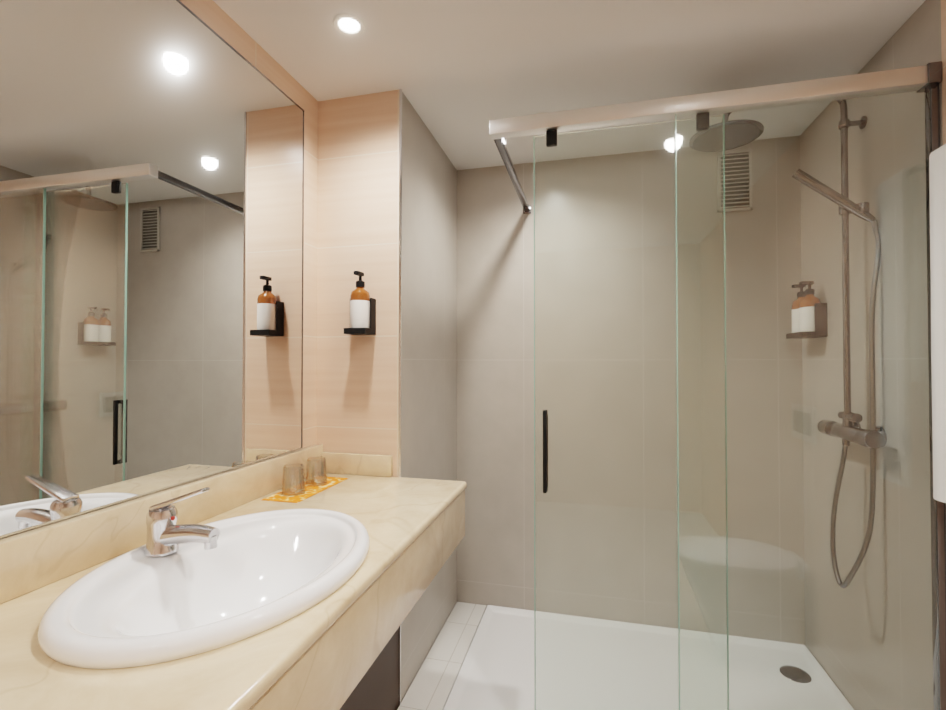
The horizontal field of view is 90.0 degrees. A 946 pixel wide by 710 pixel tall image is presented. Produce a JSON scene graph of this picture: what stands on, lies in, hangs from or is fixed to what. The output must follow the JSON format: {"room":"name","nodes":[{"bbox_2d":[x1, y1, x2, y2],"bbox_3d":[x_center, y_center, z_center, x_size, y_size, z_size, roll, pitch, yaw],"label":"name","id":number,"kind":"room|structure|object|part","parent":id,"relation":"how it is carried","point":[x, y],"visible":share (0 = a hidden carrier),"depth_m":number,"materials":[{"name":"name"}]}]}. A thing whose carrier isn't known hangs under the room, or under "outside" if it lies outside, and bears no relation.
{"room":"bathroom","nodes":[
{"label":"bathroom","id":0,"kind":"room"},
{"bbox_2d":[0,0,317,538],"bbox_3d":[-0.950,0.151,0.824,0.100,2.400,4.060,0,-1,14],"label":"wall","id":1,"kind":"structure","parent":0,"point":[217,19],"depth_m":1.84,"materials":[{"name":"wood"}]},
{"bbox_2d":[0,0,303,537],"bbox_3d":[-0.847,-0.304,1.016,0.008,1.293,1.630,0,-1,14],"label":"mirror","id":2,"kind":"object","parent":1,"relation":"attached to","point":[151,232],"visible":1,"depth_m":1.15,"materials":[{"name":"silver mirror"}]},
{"bbox_2d":[0,444,322,603],"bbox_3d":[-0.872,0.397,0.851,0.032,0.110,2.157,0,-1,14],"label":"backsplash","id":3,"kind":"structure","parent":1,"relation":"attached to","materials":[{"name":"stone"}]},
{"bbox_2d":[317,90,456,701],"bbox_3d":[-0.360,0.173,2.254,0.360,2.400,0.800,0,-1,14],"label":"column","id":4,"kind":"structure","parent":0,"point":[358,230],"depth_m":1.90,"materials":[{"name":"tile"}]},
{"bbox_2d":[344,298,375,334],"bbox_3d":[-0.434,-0.149,1.817,0.088,0.140,0.092,0,-1,14],"label":"bracket","id":5,"kind":"object","parent":4,"relation":"attached to","point":[371,330],"visible":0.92,"depth_m":1.81,"materials":[{"name":"black metal"}]},
{"bbox_2d":[350,287,369,300],"bbox_3d":[-0.434,-0.173,1.818,0.074,0.179,0.074,0,-1,14],"label":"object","id":6,"kind":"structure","parent":5,"relation":"attached to","point":[359,293],"depth_m":1.79,"materials":[{"name":"brown"}]},
{"bbox_2d":[350,300,369,327],"bbox_3d":[-0.434,-0.154,1.817,0.076,0.105,0.076,0,-1,14],"label":"label","id":7,"kind":"object","parent":6,"relation":"attached to","point":[359,313],"visible":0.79,"depth_m":1.78,"materials":[{"name":"white paper"}]},
{"bbox_2d":[356,276,364,287],"bbox_3d":[-0.434,-0.283,1.819,0.034,0.045,0.034,0,-1,14],"label":"bottle collar","id":8,"kind":"object","parent":6,"relation":"attached to","point":[360,283],"visible":0.9,"depth_m":1.81,"materials":[{"name":"black plastic"}]},
{"bbox_2d":[354,271,363,275],"bbox_3d":[-0.436,-0.311,1.809,0.020,0.014,0.049,0,-1,14],"label":"pump","id":9,"kind":"object","parent":8,"relation":"attached to","point":[358,273],"visible":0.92,"depth_m":1.79,"materials":[{"name":"black plastic"}]},
{"bbox_2d":[398,89,401,706],"bbox_3d":[-0.281,0.166,1.822,0.008,2.400,0.008,0,-1,14],"label":"trim","id":10,"kind":"structure","parent":4,"relation":"attached to","point":[400,324],"depth_m":1.83,"materials":[{"name":"silver metal"}]},
{"bbox_2d":[213,0,924,169],"bbox_3d":[0.084,-1.103,0.587,2.230,0.100,4.060,0,-1,14],"label":"ceiling","id":11,"kind":"structure","parent":0,"point":[460,73],"depth_m":1.63,"materials":[{"name":"white paint"}]},
{"bbox_2d":[333,14,364,36],"bbox_3d":[-0.389,-1.035,1.486,0.100,0.007,0.100,0,-1,14],"label":"recessed light","id":12,"kind":"object","parent":11,"relation":"in","point":[349,25],"visible":1,"depth_m":1.48,"materials":[{"name":"white glass"}]},
{"bbox_2d":[457,136,804,644],"bbox_3d":[0.559,0.176,2.491,2.030,2.400,0.100,0,-1,14],"label":"wall","id":13,"kind":"structure","parent":0,"point":[495,365],"depth_m":2.39,"materials":[{"name":"beige tile"}]},
{"bbox_2d":[717,149,752,211],"bbox_3d":[1.259,-0.837,2.275,0.150,0.290,0.012,0,-1,14],"label":"air vent","id":14,"kind":"object","parent":13,"relation":"in","point":[739,158],"depth_m":2.27,"materials":[{"name":"beige plastic"}]},
{"bbox_2d":[800,0,945,709],"bbox_3d":[1.118,0.143,0.313,0.100,2.400,4.060,0,-1,14],"label":"wall","id":15,"kind":"structure","parent":0,"point":[914,40],"depth_m":1.62,"materials":[{"name":"beige tile"}]},
{"bbox_2d":[786,281,827,338],"bbox_3d":[1.449,-0.195,2.060,0.092,0.239,0.170,0,-1,14],"label":"soap dispenser","id":16,"kind":"object","parent":15,"relation":"attached to","point":[803,309],"depth_m":2.00,"materials":[{"name":"white plastic"}]},
{"bbox_2d":[792,284,805,332],"bbox_3d":[1.459,-0.196,2.099,0.076,0.234,0.076,0,-1,14],"label":"bottle","id":17,"kind":"object","parent":16,"relation":"on","point":[802,293],"depth_m":2.09,"materials":[{"name":"white plastic"}]},
{"bbox_2d":[799,281,820,331],"bbox_3d":[1.440,-0.198,2.021,0.076,0.234,0.076,0,-1,14],"label":"bottle","id":18,"kind":"object","parent":16,"relation":"on","point":[803,309],"depth_m":2.00,"materials":[{"name":"white plastic"}]},
{"bbox_2d":[850,120,862,125],"bbox_3d":[1.375,-0.836,1.707,0.062,0.018,0.018,0,-1,14],"label":"bracket","id":19,"kind":"object","parent":15,"relation":"attached to","point":[852,123],"depth_m":1.70,"materials":[{"name":"silver metal"}]},
{"bbox_2d":[838,118,849,129],"bbox_3d":[1.345,-0.836,1.714,0.034,0.028,0.034,0,-1,14],"label":"clamp","id":20,"kind":"object","parent":19,"relation":"attached to","point":[840,124],"depth_m":1.70,"materials":[{"name":"silver metal"}]},
{"bbox_2d":[859,116,866,128],"bbox_3d":[1.401,-0.836,1.700,0.008,0.044,0.044,0,-1,14],"label":"rose","id":21,"kind":"object","parent":15,"relation":"attached to","point":[864,121],"depth_m":1.69,"materials":[{"name":"silver metal"}]},
{"bbox_2d":[876,426,886,446],"bbox_3d":[1.367,0.278,1.615,0.040,0.072,0.072,0,-1,14],"label":"rosette","id":22,"kind":"object","parent":15,"relation":"attached to","point":[881,432],"depth_m":1.58,"materials":[{"name":"silver metal"}]},
{"bbox_2d":[817,419,884,448],"bbox_3d":[1.345,0.279,1.697,0.058,0.058,0.330,0,-1,14],"label":"mixer","id":23,"kind":"object","parent":22,"relation":"attached to","point":[862,437],"depth_m":1.62,"materials":[{"name":"silver metal"}]},
{"bbox_2d":[842,439,849,445],"bbox_3d":[1.348,0.312,1.709,0.022,0.030,0.022,0,-1,14],"label":"nut","id":24,"kind":"object","parent":23,"relation":"attached to","point":[845,442],"depth_m":1.70,"materials":[{"name":"silver metal"}]},
{"bbox_2d":[842,412,852,425],"bbox_3d":[1.345,0.233,1.698,0.030,0.057,0.030,0,-1,14],"label":"base","id":25,"kind":"object","parent":23,"relation":"attached to","point":[845,422],"depth_m":1.69,"materials":[{"name":"silver metal"}]},
{"bbox_2d":[722,99,850,411],"bbox_3d":[1.154,-0.377,1.754,0.413,1.174,0.021,0,-1,14],"label":"riser rail","id":26,"kind":"object","parent":25,"relation":"attached to","point":[846,280],"depth_m":1.70,"materials":[{"name":"silver metal"}]},
{"bbox_2d":[689,119,763,151],"bbox_3d":[0.964,-0.852,1.808,0.252,0.045,0.252,0,-1,14],"label":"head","id":27,"kind":"object","parent":26,"relation":"attached to","point":[760,125],"depth_m":1.73},
{"bbox_2d":[693,123,759,150],"bbox_3d":[0.964,-0.829,1.808,0.224,0.002,0.224,0,-1,14],"label":"shower head","id":28,"kind":"object","parent":27,"relation":"attached to","point":[729,134],"depth_m":1.80},
{"bbox_2d":[838,205,849,215],"bbox_3d":[1.345,-0.531,1.710,0.038,0.044,0.038,0,-1,14],"label":"slider","id":29,"kind":"object","parent":26,"relation":"attached to","point":[842,211],"depth_m":1.70,"materials":[{"name":"silver metal"}]},
{"bbox_2d":[838,411,862,422],"bbox_3d":[1.342,0.219,1.687,0.032,0.032,0.103,0,-1,14],"label":"diverter knob","id":30,"kind":"object","parent":25,"relation":"attached to","point":[853,416],"depth_m":1.64,"materials":[{"name":"silver metal"}]},
{"bbox_2d":[830,220,880,587],"bbox_3d":[1.347,0.179,1.669,0.115,1.280,0.140,0,-1,14],"label":"hose","id":31,"kind":"object","parent":23,"relation":"attached to","point":[864,548],"depth_m":1.60,"materials":[{"name":"silver metal"}]},
{"bbox_2d":[925,144,945,502],"bbox_3d":[1.256,-0.088,1.217,0.062,0.950,0.215,0,-1,14],"label":"towel","id":32,"kind":"object","parent":15,"relation":"attached to","point":[936,160],"visible":1,"depth_m":1.26,"materials":[{"name":"white fabric"}]},
{"bbox_3d":[0.084,1.397,0.550,2.230,0.100,4.060,0,-1,14],"label":"floor","id":33,"kind":"structure","parent":0,"visible":0},
{"bbox_2d":[0,444,466,709],"bbox_3d":[-0.583,0.817,0.774,0.628,1.066,2.158,0,-1,14],"label":"bathroom vanity","id":34,"kind":"object","parent":33,"relation":"on","point":[229,590],"visible":0.98,"depth_m":0.96,"materials":[{"name":"stone"}]},
{"bbox_2d":[144,487,219,556],"bbox_3d":[-0.637,0.362,1.037,0.176,0.147,0.066,0,-1,14],"label":"faucet","id":35,"kind":"object","parent":34,"relation":"on","point":[165,537],"depth_m":1.02,"materials":[{"name":"silver metal"}]},
{"bbox_2d":[37,509,369,668],"bbox_3d":[-0.498,0.510,1.000,0.513,0.177,0.667,0,-1,14],"label":"basin","id":36,"kind":"object","parent":34,"relation":"in","point":[237,602],"depth_m":0.93,"materials":[{"name":"white ceramic"}]},
{"bbox_2d":[262,456,347,502],"bbox_3d":[-0.572,0.416,1.643,0.130,0.093,0.320,0,-1,14],"label":"tray","id":37,"kind":"object","parent":34,"relation":"on","point":[307,488],"visible":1,"depth_m":1.61,"materials":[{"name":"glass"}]},
{"bbox_3d":[-0.599,0.414,1.580,0.074,0.092,0.074,0,-1,14],"label":"glass","id":38,"kind":"part","parent":37,"relation":"part of","materials":[{"name":"clear glass"}]},
{"bbox_3d":[-0.563,0.416,1.701,0.074,0.092,0.074,0,-1,14],"label":"glass","id":39,"kind":"part","parent":37,"relation":"part of","materials":[{"name":"clear glass"}]},
{"bbox_3d":[-0.554,0.978,0.764,0.022,0.745,2.158,0,-1,14],"label":"under panel","id":40,"kind":"part","parent":34,"relation":"part of","materials":[{"name":"brown wood"}]},
{"bbox_2d":[397,602,486,709],"bbox_3d":[-0.117,1.353,2.116,0.166,0.035,0.913,0,-1,14],"label":"floor","id":41,"kind":"structure","parent":33,"relation":"on","point":[432,684],"depth_m":2.06,"materials":[{"name":"tile"}]},
{"bbox_2d":[444,605,853,709],"bbox_3d":[0.694,1.349,1.916,1.496,0.038,0.913,0,-1,14],"label":"shower tray","id":42,"kind":"object","parent":33,"relation":"on","point":[497,671],"visible":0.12,"depth_m":2.02,"materials":[{"name":"white ceramic"}]},
{"bbox_2d":[489,61,945,709],"bbox_3d":[0.689,0.252,1.487,1.292,2.139,0.060,0,-1,14],"label":"screen","id":43,"kind":"object","parent":42,"relation":"on","point":[927,79],"visible":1,"depth_m":1.41,"materials":[{"name":"clear glass"}]},
{"bbox_3d":[0.249,0.326,1.620,0.016,0.275,0.032,0,-1,14],"label":"handle","id":44,"kind":"part","parent":43,"relation":"part of","materials":[{"name":"black metal"}]},
{"bbox_3d":[1.345,-0.519,1.671,0.037,0.044,0.083,0,-1,14],"label":"slider","id":45,"kind":"object","parent":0,"visible":0},
{"bbox_2d":[857,202,869,211],"bbox_3d":[1.344,-0.507,1.632,0.037,0.032,0.037,0,-1,14],"label":"holder","id":46,"kind":"object","parent":45,"relation":"attached to","point":[863,206],"depth_m":1.62,"materials":[{"name":"silver metal"}]},
{"bbox_2d":[792,169,875,222],"bbox_3d":[1.266,-0.561,1.664,0.243,0.218,0.033,0,-1,22],"label":"handset","id":47,"kind":"object","parent":46,"relation":"attached to","point":[844,202],"depth_m":1.66,"materials":[{"name":"silver metal"}]}
]}

